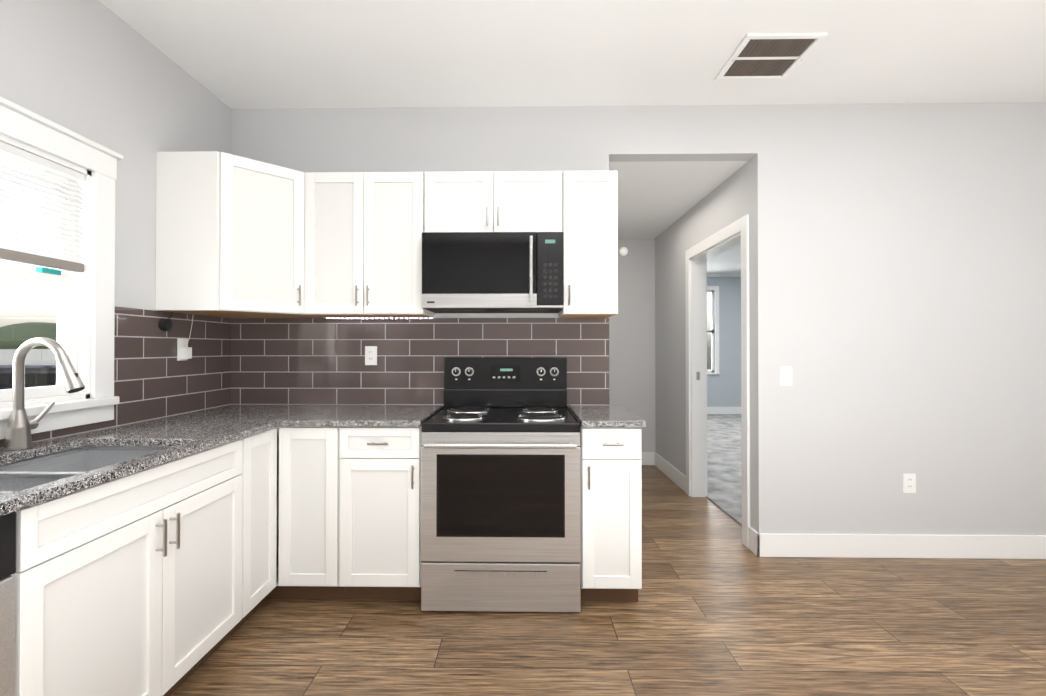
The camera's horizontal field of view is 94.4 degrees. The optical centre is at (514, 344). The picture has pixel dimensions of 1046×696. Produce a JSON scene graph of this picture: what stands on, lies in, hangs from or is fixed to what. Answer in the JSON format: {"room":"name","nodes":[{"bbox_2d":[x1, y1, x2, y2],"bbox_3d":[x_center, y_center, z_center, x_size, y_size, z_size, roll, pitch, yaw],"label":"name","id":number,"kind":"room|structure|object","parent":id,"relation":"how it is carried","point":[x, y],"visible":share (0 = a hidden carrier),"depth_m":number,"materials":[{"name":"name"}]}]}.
{"room":"kitchen","nodes":[
{"label":"kitchen","id":0,"kind":"room"},
{"bbox_2d":[0,0,230,448],"bbox_3d":[-1.876,-0.108,0.636,0.120,2.770,5.020,0,0,1],"label":"wall","id":1,"kind":"structure","parent":0,"point":[99,72],"depth_m":2.19,"materials":[{"name":"grey paint"}]},
{"bbox_2d":[0,96,122,438],"bbox_3d":[-1.840,-0.262,1.607,0.170,1.179,1.120,0,0,1],"label":"kitchen window","id":2,"kind":"structure","parent":1,"relation":"in","point":[85,312],"depth_m":2.02,"materials":[{"name":"white paint"}]},
{"bbox_2d":[0,141,84,271],"bbox_3d":[-1.817,-0.510,1.608,0.026,0.410,0.832,0,0,1],"label":"window blinds","id":3,"kind":"object","parent":2,"relation":"attached to","point":[15,253],"visible":1,"depth_m":1.84,"materials":[{"name":"white plastic"}]},
{"bbox_2d":[36,267,60,274],"bbox_3d":[-1.845,-0.291,1.917,0.027,0.022,0.080,0,0,1],"label":"sticker","id":4,"kind":"object","parent":2,"relation":"on","point":[48,270],"visible":0.77,"depth_m":1.90,"materials":[{"name":"teal"}]},
{"bbox_2d":[0,307,231,447],"bbox_3d":[-1.797,0.092,1.483,0.007,0.535,3.079,0,0,1],"label":"tile backsplash","id":5,"kind":"structure","parent":1,"relation":"attached to","point":[150,382],"depth_m":2.45,"materials":[{"name":"brown tile"}]},
{"bbox_2d":[158,312,192,360],"bbox_3d":[-1.756,-0.043,2.540,0.040,0.253,0.252,0,0,1],"label":"plug adapter","id":6,"kind":"object","parent":5,"relation":"attached to","point":[184,351],"visible":0.96,"depth_m":2.56,"materials":[{"name":"white plastic"}]},
{"bbox_2d":[99,0,1045,108],"bbox_3d":[1.274,-1.534,0.534,6.422,0.080,4.901,0,0,1],"label":"ceiling","id":7,"kind":"structure","parent":0,"point":[262,54],"depth_m":2.44,"materials":[{"name":"white paint"}]},
{"bbox_2d":[715,33,827,80],"bbox_3d":[1.297,-1.473,2.493,0.380,0.016,0.390,0,0,1],"label":"ceiling vent","id":8,"kind":"object","parent":7,"relation":"in","point":[768,56],"visible":1,"depth_m":2.47,"materials":[{"name":"white metal"}]},
{"bbox_2d":[170,465,1045,695],"bbox_3d":[1.294,1.314,1.729,6.422,0.060,7.330,0,0,1],"label":"floor","id":9,"kind":"structure","parent":0,"point":[718,608],"depth_m":2.14,"materials":[{"name":"brown wood"}]},
{"bbox_2d":[0,512,16,695],"bbox_3d":[-1.483,0.835,0.850,0.598,0.887,0.603,0,0,1],"label":"dishwasher","id":10,"kind":"object","parent":9,"relation":"on","point":[7,591],"visible":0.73,"depth_m":1.13,"materials":[{"name":"silver metal"}]},
{"bbox_2d":[11,499,55,695],"bbox_3d":[-1.498,0.833,0.850,0.621,0.892,0.737,0,0,1],"label":"base cabinet","id":11,"kind":"object","parent":9,"relation":"on","point":[35,574],"depth_m":1.20,"materials":[{"name":"white paint"}]},
{"bbox_2d":[0,404,323,515],"bbox_3d":[-1.469,0.477,1.474,0.660,0.234,3.077,0,0,1],"label":"countertop","id":12,"kind":"structure","parent":11,"relation":"on","point":[101,456],"depth_m":1.86,"materials":[{"name":"grey stone"}]},
{"bbox_2d":[3,337,84,450],"bbox_3d":[-1.633,0.167,1.719,0.263,0.388,0.140,0,0,1],"label":"faucet","id":13,"kind":"object","parent":12,"relation":"on","point":[19,426],"visible":1,"depth_m":1.67,"materials":[{"name":"silver metal"}]},
{"bbox_2d":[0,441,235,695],"bbox_3d":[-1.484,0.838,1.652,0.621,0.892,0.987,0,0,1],"label":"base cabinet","id":14,"kind":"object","parent":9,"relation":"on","point":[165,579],"depth_m":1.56,"materials":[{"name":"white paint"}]},
{"bbox_2d":[236,426,283,629],"bbox_3d":[-1.443,0.842,2.208,0.684,0.892,0.369,0,0,1],"label":"base cabinet","id":15,"kind":"object","parent":9,"relation":"on","point":[260,456],"depth_m":2.23,"materials":[{"name":"white paint"}]},
{"bbox_2d":[284,405,442,426],"bbox_3d":[-0.784,0.383,2.670,0.669,0.030,0.665,0,0,1],"label":"countertop","id":16,"kind":"structure","parent":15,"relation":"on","point":[330,415],"depth_m":2.48,"materials":[{"name":"grey stone"}]},
{"bbox_2d":[284,426,351,599],"bbox_3d":[-0.985,0.845,2.653,0.382,0.892,0.696,0,0,1],"label":"base cabinet","id":17,"kind":"object","parent":9,"relation":"on","point":[317,460],"depth_m":2.37,"materials":[{"name":"white paint"}]},
{"bbox_2d":[352,426,422,599],"bbox_3d":[-0.686,0.845,2.679,0.463,0.892,0.636,0,0,1],"label":"base cabinet","id":18,"kind":"object","parent":9,"relation":"on","point":[386,461],"depth_m":2.37,"materials":[{"name":"white paint"}]},
{"bbox_2d":[421,357,580,612],"bbox_3d":[-0.063,0.682,2.613,0.762,1.215,0.733,0,0,1],"label":"electric range","id":19,"kind":"object","parent":9,"relation":"on","point":[500,489],"visible":1,"depth_m":2.31,"materials":[{"name":"silver metal"}]},
{"bbox_2d":[580,425,595,601],"bbox_3d":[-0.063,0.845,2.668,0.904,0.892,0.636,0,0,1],"label":"base cabinet","id":20,"kind":"object","parent":9,"relation":"on","point":[587,434],"depth_m":2.34,"materials":[{"name":"white paint"}]},
{"bbox_2d":[569,405,645,426],"bbox_3d":[0.481,0.383,2.650,0.311,0.030,0.662,0,0,1],"label":"countertop","id":21,"kind":"structure","parent":20,"relation":"on","point":[588,415],"depth_m":2.48,"materials":[{"name":"grey stone"}]},
{"bbox_2d":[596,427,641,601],"bbox_3d":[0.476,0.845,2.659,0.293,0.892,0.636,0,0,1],"label":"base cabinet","id":22,"kind":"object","parent":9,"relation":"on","point":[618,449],"depth_m":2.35,"materials":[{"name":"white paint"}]},
{"bbox_2d":[609,238,654,451],"bbox_3d":[1.077,0.073,5.347,1.151,2.470,0.120,0,0,1],"label":"wall","id":23,"kind":"structure","parent":0,"point":[632,356],"depth_m":5.28,"materials":[{"name":"grey paint"}]},
{"bbox_2d":[619,247,627,255],"bbox_3d":[1.187,-1.020,5.265,0.100,0.100,0.054,0,0,1],"label":"light","id":24,"kind":"object","parent":23,"relation":"attached to","point":[623,251],"visible":1,"depth_m":5.26,"materials":[{"name":"white paint"}]},
{"bbox_2d":[641,452,652,464],"bbox_3d":[1.056,1.237,5.272,0.870,0.140,0.014,0,0,1],"label":"baseboard","id":25,"kind":"structure","parent":23,"relation":"attached to","point":[646,457],"depth_m":5.26,"materials":[{"name":"white paint"}]},
{"bbox_2d":[231,102,1045,534],"bbox_3d":[1.375,-0.092,3.033,6.302,2.770,0.120,0,0,1],"label":"wall","id":26,"kind":"structure","parent":0,"point":[897,280],"depth_m":2.96,"materials":[{"name":"grey paint"}]},
{"bbox_2d":[156,151,315,317],"bbox_3d":[-1.445,-0.565,2.706,0.669,0.790,0.616,0,0,1],"label":"upper cabinet","id":27,"kind":"object","parent":26,"relation":"attached to","point":[239,237],"depth_m":2.45,"materials":[{"name":"white paint"}]},
{"bbox_2d":[312,172,433,317],"bbox_3d":[-0.858,-0.564,2.821,0.716,0.790,0.367,0,0,1],"label":"upper cabinet","id":28,"kind":"object","parent":26,"relation":"attached to","point":[368,227],"depth_m":2.69,"materials":[{"name":"white paint"}]},
{"bbox_2d":[327,317,430,318],"bbox_3d":[-0.829,-0.163,2.948,0.652,0.006,0.019,0,0,1],"label":"under-cabinet light","id":29,"kind":"object","parent":28,"relation":"attached to","point":[388,317],"visible":0.98,"depth_m":2.94,"materials":[{"name":"white plastic"}]},
{"bbox_2d":[232,318,608,404],"bbox_3d":[-0.582,0.102,2.999,2.327,0.535,0.007,0,0,1],"label":"tile backsplash","id":30,"kind":"structure","parent":26,"relation":"attached to","point":[277,361],"depth_m":3.00,"materials":[{"name":"brown tile"}]},
{"bbox_2d":[365,346,376,364],"bbox_3d":[-0.889,0.067,2.997,0.075,0.118,0.008,0,0,1],"label":"outlet","id":31,"kind":"object","parent":30,"relation":"attached to","point":[370,355],"visible":1,"depth_m":2.99,"materials":[{"name":"white plastic"}]},
{"bbox_2d":[424,171,563,231],"bbox_3d":[-0.116,-0.787,2.830,0.765,0.345,0.326,0,0,1],"label":"upper cabinet","id":32,"kind":"object","parent":26,"relation":"attached to","point":[466,201],"depth_m":2.67,"materials":[{"name":"white paint"}]},
{"bbox_2d":[421,232,563,312],"bbox_3d":[-0.116,-0.398,2.765,0.759,0.407,0.450,0,0,1],"label":"microwave","id":33,"kind":"object","parent":32,"relation":"attached to","point":[492,272],"visible":1,"depth_m":2.58,"materials":[{"name":"black"}]},
{"bbox_2d":[559,171,617,317],"bbox_3d":[0.420,-0.564,2.820,0.302,0.790,0.326,0,0,1],"label":"upper cabinet","id":34,"kind":"object","parent":26,"relation":"attached to","point":[590,197],"depth_m":2.67,"materials":[{"name":"white paint"}]},
{"bbox_2d":[780,367,791,385],"bbox_3d":[1.658,0.192,2.961,0.075,0.118,0.009,0,0,1],"label":"light switch","id":35,"kind":"object","parent":26,"relation":"attached to","point":[785,376],"visible":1,"depth_m":2.96,"materials":[{"name":"white plastic"}]},
{"bbox_2d":[749,527,1045,558],"bbox_3d":[2.921,1.222,2.941,2.883,0.140,0.034,0,0,1],"label":"baseboard","id":36,"kind":"structure","parent":26,"relation":"attached to","point":[904,546],"depth_m":2.93,"materials":[{"name":"white paint"}]},
{"bbox_2d":[903,474,915,492],"bbox_3d":[2.400,0.842,2.945,0.075,0.118,0.008,0,0,1],"label":"outlet","id":37,"kind":"object","parent":26,"relation":"attached to","point":[909,483],"visible":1,"depth_m":2.94,"materials":[{"name":"white plastic"}]},
{"bbox_2d":[609,161,747,238],"bbox_3d":[1.059,-1.210,4.261,1.151,0.080,2.310,0,0,1],"label":"ceiling","id":38,"kind":"structure","parent":0,"point":[656,199],"depth_m":3.66,"materials":[{"name":"white paint"}]},
{"bbox_2d":[655,161,748,475],"bbox_3d":[1.607,-0.036,6.189,0.120,2.700,6.200,0,0,1],"label":"wall","id":39,"kind":"structure","parent":0,"point":[724,204],"depth_m":4.52,"materials":[{"name":"grey paint"}]},
{"bbox_2d":[653,452,685,492],"bbox_3d":[1.517,1.234,4.755,0.014,0.140,1.035,0,0,1],"label":"baseboard","id":40,"kind":"structure","parent":39,"relation":"attached to","point":[670,471],"depth_m":4.69,"materials":[{"name":"white paint"}]},
{"bbox_2d":[685,214,749,547],"bbox_3d":[1.565,0.234,3.660,0.156,2.125,1.164,0,0,1],"label":"door frame","id":41,"kind":"structure","parent":39,"relation":"attached to","point":[726,238],"depth_m":4.13,"materials":[{"name":"white paint"}]},
{"bbox_2d":[706,414,741,525],"bbox_3d":[3.463,1.307,6.149,3.592,0.012,6.200,0,0,1],"label":"floor","id":42,"kind":"structure","parent":0,"point":[724,477],"depth_m":5.29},
{"bbox_2d":[707,277,740,406],"bbox_3d":[3.515,-0.016,9.317,3.832,2.700,0.120,0,0,1],"label":"wall","id":43,"kind":"structure","parent":0,"point":[724,388],"depth_m":9.25,"materials":[{"name":"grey paint"}]},
{"bbox_2d":[707,286,719,373],"bbox_3d":[3.441,-0.281,9.273,0.940,1.690,0.105,0,0,1],"label":"bedroom window","id":44,"kind":"structure","parent":43,"relation":"in","point":[710,289],"depth_m":9.24,"materials":[{"name":"white paint"}]},
{"bbox_2d":[707,407,740,413],"bbox_3d":[3.514,1.252,9.242,3.592,0.140,0.014,0,0,1],"label":"baseboard","id":45,"kind":"structure","parent":43,"relation":"attached to","point":[710,410],"depth_m":9.23,"materials":[{"name":"white paint"}]},
{"bbox_2d":[707,244,740,272],"bbox_3d":[3.524,-1.426,6.226,3.712,0.080,6.320,0,0,1],"label":"ceiling","id":46,"kind":"structure","parent":0,"point":[728,261],"depth_m":8.08,"materials":[{"name":"white paint"}]},
{"label":"outside","id":47,"kind":"structure","parent":0,"visible":0},
{"bbox_3d":[-9.878,1.814,10.068,60.000,0.050,70.000,0,0,1],"label":"ground","id":48,"kind":"structure","parent":47,"visible":0},
{"bbox_2d":[0,363,55,389],"bbox_3d":[-9.318,1.089,10.064,1.720,1.400,4.000,0,0,1],"label":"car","id":49,"kind":"object","parent":48,"relation":"on","point":[39,381],"depth_m":8.99,"materials":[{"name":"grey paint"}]},
{"bbox_2d":[0,349,55,364],"bbox_3d":[-10.786,0.956,12.589,0.100,1.700,45.000,0,0,1],"label":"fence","id":50,"kind":"object","parent":48,"relation":"on","point":[45,354],"depth_m":10.87,"materials":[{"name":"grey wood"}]},
{"bbox_2d":[0,322,56,348],"bbox_3d":[-10.987,-0.649,15.064,7.416,4.958,11.960,0,0,1],"label":"tree","id":51,"kind":"object","parent":48,"relation":"on","point":[22,332],"depth_m":12.78,"materials":[{"name":"green plant"}]},
{"bbox_3d":[3.463,-0.037,6.158,3.592,2.700,6.200,0,0,1],"label":"wall","id":52,"kind":"structure","parent":0,"visible":0},
{"bbox_2d":[707,273,740,276],"bbox_3d":[3.514,-1.331,9.251,3.592,0.070,0.030,0,0,1],"label":"crown molding","id":53,"kind":"structure","parent":52,"relation":"attached to","point":[723,274],"depth_m":9.23,"materials":[{"name":"white paint"}]}
]}

